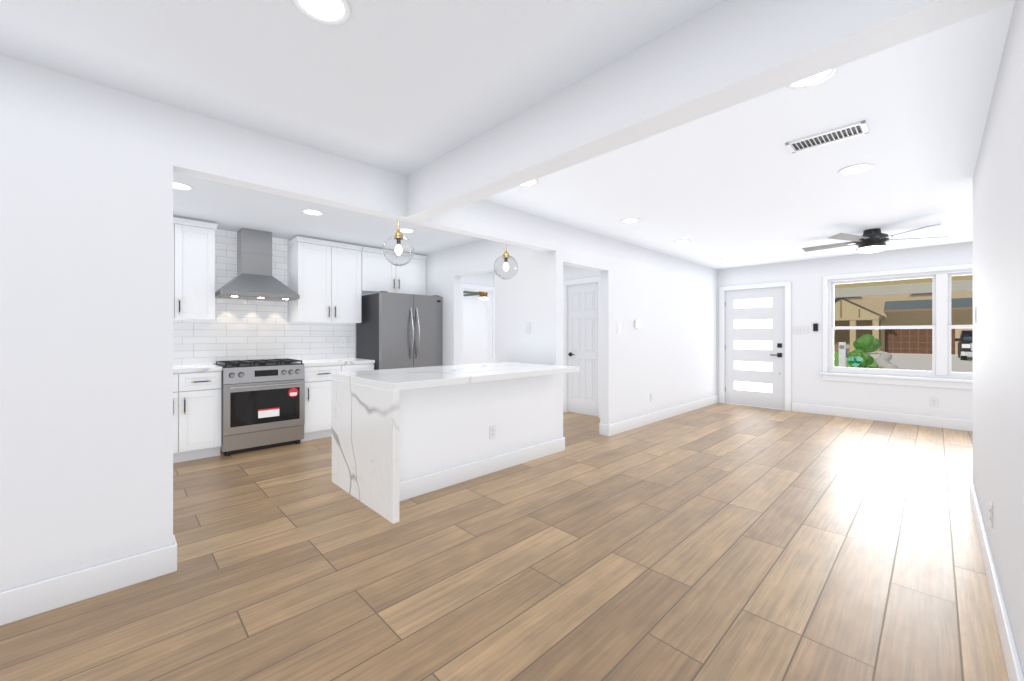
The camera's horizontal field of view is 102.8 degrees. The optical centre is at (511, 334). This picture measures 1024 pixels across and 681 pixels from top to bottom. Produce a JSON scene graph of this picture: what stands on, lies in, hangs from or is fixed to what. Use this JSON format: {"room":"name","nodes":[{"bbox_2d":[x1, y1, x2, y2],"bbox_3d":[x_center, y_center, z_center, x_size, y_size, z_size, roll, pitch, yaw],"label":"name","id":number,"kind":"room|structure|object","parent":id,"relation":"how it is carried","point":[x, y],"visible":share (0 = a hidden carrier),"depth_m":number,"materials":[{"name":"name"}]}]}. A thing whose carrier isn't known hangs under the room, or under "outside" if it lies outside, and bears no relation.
{"room":"open-plan living room","nodes":[
{"label":"open-plan living room","id":0,"kind":"room"},
{"bbox_2d":[191,239,494,364],"bbox_3d":[-1.488,0.020,6.500,8.930,2.440,0.120,0,0,-44],"label":"wall","id":1,"kind":"structure","parent":0,"point":[485,279],"depth_m":7.18,"materials":[{"name":"paint"}]},
{"bbox_2d":[173,217,216,320],"bbox_3d":[-3.526,-0.655,4.192,0.739,0.991,0.342,0,0,-44],"label":"upper cabinet","id":2,"kind":"object","parent":1,"relation":"attached to","point":[193,269],"depth_m":4.20,"materials":[{"name":"white wood"}]},
{"bbox_2d":[215,228,299,301],"bbox_3d":[-2.919,-0.805,4.678,0.756,0.786,0.489,0,0,-44],"label":"range hood","id":3,"kind":"object","parent":1,"relation":"attached to","point":[254,279],"visible":0.92,"depth_m":4.63,"materials":[{"name":"silver metal"}]},
{"bbox_2d":[173,229,354,364],"bbox_3d":[-3.384,-0.439,4.578,3.288,1.521,0.011,0,0,-44],"label":"backsplash","id":4,"kind":"structure","parent":1,"relation":"attached to","point":[239,329],"depth_m":4.84,"materials":[{"name":"tile"}]},
{"bbox_2d":[340,337,344,345],"bbox_3d":[-2.316,0.090,5.595,0.070,0.115,0.008,0,0,-44],"label":"outlet","id":5,"kind":"object","parent":4,"relation":"attached to","point":[342,341],"visible":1,"depth_m":5.59,"materials":[{"name":"white plastic"}]},
{"bbox_2d":[288,236,362,322],"bbox_3d":[-2.393,-0.667,5.263,0.801,1.015,0.377,0,0,-44],"label":"upper cabinet","id":6,"kind":"object","parent":1,"relation":"attached to","point":[324,280],"visible":1,"depth_m":5.11,"materials":[{"name":"white wood"}]},
{"bbox_2d":[361,246,426,294],"bbox_3d":[-1.747,-0.882,5.886,0.985,0.585,0.377,0,0,-44],"label":"upper cabinet","id":7,"kind":"object","parent":1,"relation":"attached to","point":[379,272],"visible":0.77,"depth_m":5.71,"materials":[{"name":"white wood"}]},
{"bbox_2d":[461,284,494,364],"bbox_3d":[-0.640,0.180,7.307,0.830,2.120,0.138,0,0,-44],"label":"door frame","id":8,"kind":"structure","parent":1,"relation":"attached to","point":[491,323],"depth_m":7.50,"materials":[{"name":"paint"}]},
{"bbox_2d":[0,55,716,591],"bbox_3d":[-0.387,0.020,3.575,11.410,2.440,0.120,0,0,-44],"label":"wall","id":9,"kind":"structure","parent":0,"point":[86,324],"depth_m":2.00,"materials":[{"name":"paint"}]},
{"bbox_2d":[0,539,176,625],"bbox_3d":[-3.103,1.170,0.857,3.726,0.140,0.016,0,0,-44],"label":"baseboard","id":10,"kind":"structure","parent":9,"relation":"attached to","point":[26,601],"depth_m":1.91,"materials":[{"name":"paint"}]},
{"bbox_2d":[173,107,555,251],"bbox_3d":[-0.700,-1.045,3.272,3.120,0.310,0.120,0,0,-44],"label":"header","id":11,"kind":"object","parent":9,"relation":"attached to","point":[209,148],"visible":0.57,"depth_m":2.65,"materials":[{"name":"paint"}]},
{"bbox_2d":[399,437,564,501],"bbox_3d":[-0.193,1.170,3.667,2.114,0.140,0.016,0,0,-44],"label":"baseboard","id":12,"kind":"structure","parent":9,"relation":"attached to","point":[411,488],"depth_m":3.53,"materials":[{"name":"paint"}]},
{"bbox_2d":[490,425,495,438],"bbox_3d":[-0.173,0.880,3.692,0.070,0.115,0.008,0,0,-44],"label":"outlet","id":13,"kind":"object","parent":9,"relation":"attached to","point":[492,432],"visible":1,"depth_m":3.69,"materials":[{"name":"white plastic"}]},
{"bbox_2d":[599,423,603,434],"bbox_3d":[1.395,1.170,5.389,0.866,0.140,0.016,0,0,-44],"label":"baseboard","id":14,"kind":"structure","parent":9,"relation":"attached to","point":[601,426],"depth_m":5.06,"materials":[{"name":"paint"}]},
{"bbox_2d":[617,324,620,332],"bbox_3d":[1.353,-0.080,5.164,0.070,0.115,0.009,0,0,-44],"label":"light switch","id":15,"kind":"object","parent":9,"relation":"attached to","point":[618,328],"visible":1,"depth_m":5.16,"materials":[{"name":"white plastic"}]},
{"bbox_2d":[634,320,639,327],"bbox_3d":[1.668,-0.145,5.456,0.100,0.100,0.028,0,0,-44],"label":"thermostat","id":16,"kind":"object","parent":9,"relation":"attached to","point":[636,323],"visible":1,"depth_m":5.43,"materials":[{"name":"white plastic"}]},
{"bbox_2d":[604,395,717,435],"bbox_3d":[2.471,1.170,6.240,3.596,0.140,0.016,0,0,-44],"label":"baseboard","id":17,"kind":"structure","parent":9,"relation":"attached to","point":[619,427],"depth_m":5.82,"materials":[{"name":"paint"}]},
{"bbox_2d":[463,293,487,363],"bbox_3d":[-2.244,0.020,10.414,4.580,2.440,0.100,0,0,-44],"label":"wall","id":18,"kind":"structure","parent":0,"point":[475,329],"depth_m":11.52,"materials":[{"name":"paint"}]},
{"bbox_2d":[424,221,562,438],"bbox_3d":[-0.489,0.020,5.387,0.120,2.440,2.870,0,0,-44],"label":"wall","id":19,"kind":"structure","parent":0,"point":[531,291],"depth_m":4.75,"materials":[{"name":"paint"}]},
{"bbox_2d":[526,323,530,332],"bbox_3d":[0.183,-0.080,4.597,0.009,0.115,0.070,0,0,-44],"label":"light switch","id":20,"kind":"object","parent":19,"relation":"attached to","point":[528,327],"visible":1,"depth_m":4.59,"materials":[{"name":"white plastic"}]},
{"bbox_2d":[0,403,1008,680],"bbox_3d":[-0.761,1.300,3.991,11.850,0.120,11.600,0,0,-44],"label":"floor","id":21,"kind":"structure","parent":0,"point":[720,541],"depth_m":2.13,"materials":[{"name":"brown wood"}]},
{"bbox_2d":[173,371,220,462],"bbox_3d":[-3.425,0.802,4.110,0.741,0.876,0.623,0,0,-44],"label":"base cabinet","id":22,"kind":"object","parent":21,"relation":"on","point":[196,415],"visible":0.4,"depth_m":3.98,"materials":[{"name":"white wood"}]},
{"bbox_2d":[173,364,221,372],"bbox_3d":[-3.751,0.343,3.788,1.662,0.039,0.632,0,0,-44],"label":"countertop","id":23,"kind":"structure","parent":22,"relation":"on","point":[193,368],"depth_m":4.06,"materials":[{"name":"stone"}]},
{"bbox_2d":[214,358,304,455],"bbox_3d":[-2.833,0.765,4.586,0.760,0.950,0.727,0,0,-44],"label":"range oven","id":24,"kind":"object","parent":21,"relation":"on","point":[262,403],"visible":0.98,"depth_m":4.35,"materials":[{"name":"silver metal"}]},
{"bbox_2d":[300,363,373,441],"bbox_3d":[-2.285,0.802,5.187,0.851,0.875,0.658,0,0,-44],"label":"base cabinet","id":25,"kind":"object","parent":21,"relation":"on","point":[318,402],"visible":0.33,"depth_m":4.82,"materials":[{"name":"white wood"}]},
{"bbox_2d":[297,358,374,366],"bbox_3d":[-2.293,0.343,5.196,0.856,0.039,0.632,0,0,-44],"label":"countertop","id":26,"kind":"structure","parent":25,"relation":"on","point":[325,362],"depth_m":5.03,"materials":[{"name":"stone"}]},
{"bbox_2d":[356,291,441,369],"bbox_3d":[-1.556,0.340,5.727,0.918,1.800,0.840,0,0,-44],"label":"fridge","id":27,"kind":"object","parent":21,"relation":"on","point":[397,330],"visible":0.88,"depth_m":5.43,"materials":[{"name":"silver metal"}]},
{"bbox_2d":[0,0,1014,268],"bbox_3d":[0.451,-1.260,2.736,11.850,0.120,8.110,0,0,-44],"label":"ceiling","id":28,"kind":"structure","parent":0,"point":[404,87],"depth_m":2.16,"materials":[{"name":"paint"}]},
{"bbox_2d":[173,181,193,190],"bbox_3d":[-2.680,-1.196,3.279,0.196,0.008,0.196,0,0,-44],"label":"recessed light","id":29,"kind":"object","parent":28,"relation":"in","point":[180,186],"visible":0.75,"depth_m":3.29,"materials":[{"name":"paint"}]},
{"bbox_2d":[301,209,323,215],"bbox_3d":[-1.946,-1.196,3.987,0.196,0.008,0.196,0,0,-44],"label":"recessed light","id":30,"kind":"object","parent":28,"relation":"in","point":[312,212],"visible":1,"depth_m":3.98,"materials":[{"name":"paint"}]},
{"bbox_2d":[292,0,350,24],"bbox_3d":[-0.689,-1.196,1.476,0.196,0.008,0.196,0,0,-44],"label":"recessed light","id":31,"kind":"object","parent":28,"relation":"in","point":[332,12],"visible":1,"depth_m":1.50,"materials":[{"name":"paint"}]},
{"bbox_2d":[383,221,413,265],"bbox_3d":[-0.925,-0.882,3.333,0.250,0.634,0.250,0,0,-44],"label":"pendant light","id":32,"kind":"object","parent":28,"relation":"hanging from","point":[398,248],"visible":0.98,"depth_m":3.25,"materials":[{"name":"clear glass"}]},
{"bbox_2d":[400,228,414,232],"bbox_3d":[-1.219,-1.196,4.689,0.196,0.008,0.196,0,0,-44],"label":"recessed light","id":33,"kind":"object","parent":28,"relation":"in","point":[404,230],"visible":0.88,"depth_m":4.68,"materials":[{"name":"paint"}]},
{"bbox_2d":[494,243,517,279],"bbox_3d":[-0.062,-0.882,4.167,0.250,0.634,0.250,0,0,-44],"label":"pendant light","id":34,"kind":"object","parent":28,"relation":"hanging from","point":[505,265],"visible":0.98,"depth_m":4.08,"materials":[{"name":"clear glass"}]},
{"bbox_2d":[519,179,538,186],"bbox_3d":[0.112,-1.196,3.195,0.196,0.008,0.196,0,0,-44],"label":"recessed light","id":35,"kind":"object","parent":28,"relation":"in","point":[532,183],"visible":0.4,"depth_m":3.23,"materials":[{"name":"paint"}]},
{"bbox_2d":[620,218,639,223],"bbox_3d":[1.234,-1.196,4.278,0.196,0.008,0.196,0,0,-44],"label":"recessed light","id":36,"kind":"object","parent":28,"relation":"in","point":[629,220],"visible":1,"depth_m":4.27,"materials":[{"name":"paint"}]},
{"bbox_2d":[406,0,1015,220],"bbox_3d":[0.287,-1.045,2.071,0.150,0.310,2.980,0,0,-44],"label":"beam","id":37,"kind":"structure","parent":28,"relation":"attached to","point":[724,55],"depth_m":1.60,"materials":[{"name":"paint"}]},
{"bbox_2d":[786,67,836,88],"bbox_3d":[1.377,-1.196,1.885,0.196,0.008,0.196,0,0,-44],"label":"recessed light","id":38,"kind":"object","parent":28,"relation":"in","point":[814,80],"visible":0.38,"depth_m":1.92,"materials":[{"name":"paint"}]},
{"bbox_2d":[785,120,868,153],"bbox_3d":[1.903,-1.194,2.477,0.180,0.012,0.380,0,0,-44],"label":"ceiling vent","id":39,"kind":"object","parent":28,"relation":"in","point":[833,135],"visible":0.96,"depth_m":2.46,"materials":[{"name":"metal"}]},
{"bbox_2d":[838,163,872,174],"bbox_3d":[2.477,-1.196,2.948,0.196,0.008,0.196,0,0,-44],"label":"recessed light","id":40,"kind":"object","parent":28,"relation":"in","point":[855,168],"visible":1,"depth_m":2.94,"materials":[{"name":"paint"}]},
{"bbox_2d":[802,224,948,252],"bbox_3d":[4.101,-1.073,4.697,1.292,0.251,1.266,0,0,-44],"label":"room ceiling fan","id":41,"kind":"object","parent":28,"relation":"hanging from","point":[872,240],"visible":1,"depth_m":4.58,"materials":[{"name":"black metal"}]},
{"bbox_2d":[563,265,599,280],"bbox_3d":[0.800,0.020,6.715,0.120,2.440,2.750,0,0,-44],"label":"wall","id":42,"kind":"structure","parent":0,"point":[571,273],"depth_m":6.41,"materials":[{"name":"paint"}]},
{"bbox_2d":[563,277,599,417],"bbox_3d":[1.120,0.185,6.371,0.138,2.110,0.780,0,0,-44],"label":"door frame","id":43,"kind":"structure","parent":42,"relation":"attached to","point":[567,283],"depth_m":6.55,"materials":[{"name":"paint"}]},
{"bbox_2d":[568,283,597,415],"bbox_3d":[1.095,0.219,6.342,0.093,2.018,0.607,0,0,-44],"label":"closet door","id":44,"kind":"structure","parent":42,"relation":"in","point":[583,342],"depth_m":6.34,"materials":[{"name":"paint"}]},
{"bbox_2d":[717,242,972,420],"bbox_3d":[5.490,0.020,5.788,0.120,2.440,5.100,0,0,-44],"label":"wall","id":45,"kind":"structure","parent":0,"point":[809,385],"depth_m":6.26,"materials":[{"name":"paint"}]},
{"bbox_2d":[725,287,784,408],"bbox_3d":[4.181,0.215,7.077,0.102,2.022,0.921,0,0,-44],"label":"front door","id":46,"kind":"structure","parent":45,"relation":"in","point":[754,347],"depth_m":7.06,"materials":[{"name":"paint"}]},
{"bbox_2d":[719,281,790,410],"bbox_3d":[4.209,0.182,7.102,0.138,2.115,1.106,0,0,-44],"label":"door frame","id":47,"kind":"structure","parent":45,"relation":"attached to","point":[786,285],"depth_m":6.95,"materials":[{"name":"paint"}]},
{"bbox_2d":[793,326,808,333],"bbox_3d":[4.646,-0.080,6.568,0.009,0.114,0.200,0,0,-44],"label":"light switch","id":48,"kind":"object","parent":45,"relation":"attached to","point":[800,329],"visible":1,"depth_m":6.56,"materials":[{"name":"white plastic"}]},
{"bbox_2d":[813,323,817,330],"bbox_3d":[4.775,-0.120,6.425,0.024,0.120,0.060,0,0,-44],"label":"keypad","id":49,"kind":"object","parent":45,"relation":"attached to","point":[815,327],"visible":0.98,"depth_m":6.42,"materials":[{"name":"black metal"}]},
{"bbox_2d":[792,403,972,431],"bbox_3d":[5.886,1.170,5.281,0.016,0.140,3.820,0,0,-44],"label":"baseboard","id":50,"kind":"structure","parent":45,"relation":"attached to","point":[939,422],"depth_m":5.81,"materials":[{"name":"paint"}]},
{"bbox_2d":[821,372,972,389],"bbox_3d":[5.627,0.640,5.531,0.080,0.120,2.330,0,0,-44],"label":"window sill","id":51,"kind":"structure","parent":45,"relation":"in","point":[926,382],"depth_m":5.71,"materials":[{"name":"paint"}]},
{"bbox_2d":[823,264,972,379],"bbox_3d":[5.672,-0.168,5.575,0.117,1.495,2.290,0,0,-44],"label":"window","id":52,"kind":"structure","parent":45,"relation":"in","point":[941,326],"depth_m":5.60,"materials":[{"name":"paint"}]},
{"bbox_2d":[834,275,972,297],"bbox_3d":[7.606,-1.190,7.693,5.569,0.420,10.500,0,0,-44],"label":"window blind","id":53,"kind":"structure","parent":45,"relation":"attached to","point":[922,285],"depth_m":9.57,"materials":[{"name":"beige"}]},
{"bbox_2d":[930,398,937,406],"bbox_3d":[5.680,0.910,5.499,0.008,0.115,0.070,0,0,-44],"label":"outlet","id":54,"kind":"object","parent":45,"relation":"attached to","point":[933,402],"visible":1,"depth_m":5.50,"materials":[{"name":"white plastic"}]},
{"bbox_2d":[973,0,1023,673],"bbox_3d":[0.612,0.020,0.230,8.200,2.440,0.120,0,0,-44],"label":"wall","id":55,"kind":"structure","parent":0,"point":[998,329],"depth_m":1.72,"materials":[{"name":"paint"}]},
{"bbox_2d":[974,307,975,322],"bbox_3d":[3.250,-0.140,2.868,0.070,0.115,0.009,0,0,-44],"label":"light switch","id":56,"kind":"object","parent":55,"relation":"attached to","point":[974,314],"visible":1,"depth_m":2.85,"materials":[{"name":"white plastic"}]},
{"bbox_2d":[990,501,992,527],"bbox_3d":[2.402,0.900,2.047,0.070,0.115,0.008,0,0,-44],"label":"outlet","id":57,"kind":"object","parent":55,"relation":"attached to","point":[991,514],"visible":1,"depth_m":2.02,"materials":[{"name":"white plastic"}]},
{"bbox_2d":[969,478,1023,680],"bbox_3d":[0.572,1.170,0.283,8.216,0.140,0.020,0,0,-44],"label":"baseboard","id":58,"kind":"structure","parent":55,"relation":"attached to","point":[1012,661],"depth_m":1.76,"materials":[{"name":"paint"}]},
{"bbox_3d":[-2.581,-1.260,5.876,11.850,0.120,6.360,0,0,-44],"label":"ceiling","id":59,"kind":"structure","parent":0,"visible":0},
{"bbox_2d":[463,291,487,299],"bbox_3d":[-0.587,-0.964,8.492,1.200,0.471,1.211,0,0,-44],"label":"ceiling fan","id":60,"kind":"object","parent":59,"relation":"hanging from","point":[483,295],"visible":0.38,"depth_m":8.38,"materials":[{"name":"brown metal"}]},
{"label":"outside","id":61,"kind":"structure","parent":0,"visible":0},
{"bbox_2d":[868,352,972,372],"bbox_3d":[35.302,1.640,34.090,81.850,0.200,120.000,0,0,-44],"label":"ground","id":62,"kind":"structure","parent":61,"point":[901,360],"depth_m":22.85,"materials":[{"name":"grey concrete"}]},
{"bbox_2d":[839,342,862,367],"bbox_3d":[6.801,0.840,8.188,0.860,1.400,0.290,0,0,-44],"label":"sign","id":63,"kind":"object","parent":62,"relation":"on","point":[854,362],"depth_m":7.98,"materials":[{"name":"white"}]},
{"bbox_2d":[834,351,880,368],"bbox_3d":[10.529,1.520,33.939,32.300,0.040,33.800,0,0,-44],"label":"lawn","id":64,"kind":"structure","parent":62,"relation":"on","point":[836,361],"depth_m":20.75,"materials":[{"name":"green plant"}]},
{"bbox_2d":[847,334,881,366],"bbox_3d":[22.491,0.681,26.832,21.143,1.718,14.243,0,0,-44],"label":"shrubs","id":65,"kind":"object","parent":62,"relation":"on","point":[863,345],"depth_m":32.79,"materials":[{"name":"green plant"}]},
{"bbox_2d":[875,351,905,369],"bbox_3d":[20.891,1.440,22.254,27.618,0.360,3.506,0,0,-44],"label":"stones","id":66,"kind":"object","parent":62,"relation":"on","point":[882,360],"depth_m":20.12,"materials":[{"name":"grey stone"}]},
{"bbox_2d":[834,291,972,354],"bbox_3d":[40.742,-3.285,34.826,15.000,9.950,27.500,0,0,-44],"label":"house","id":67,"kind":"structure","parent":62,"relation":"on","point":[886,309],"depth_m":34.48,"materials":[{"name":"beige"}]},
{"bbox_2d":[955,330,972,359],"bbox_3d":[29.678,0.684,25.741,5.740,1.948,2.440,0,0,-44],"label":"truck","id":68,"kind":"object","parent":62,"relation":"on","point":[965,345],"depth_m":24.93,"materials":[{"name":"black"}]},
{"bbox_3d":[-0.549,0.805,3.932,1.970,0.870,0.616,0,0,-44],"label":"cabinet","id":69,"kind":"object","parent":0,"visible":0},
{"bbox_2d":[332,362,579,523],"bbox_3d":[-0.424,0.779,3.768,2.026,0.922,1.070,0,0,-44],"label":"countertop","id":70,"kind":"structure","parent":69,"relation":"on","point":[365,437],"depth_m":3.05,"materials":[{"name":"stone"}]}
]}

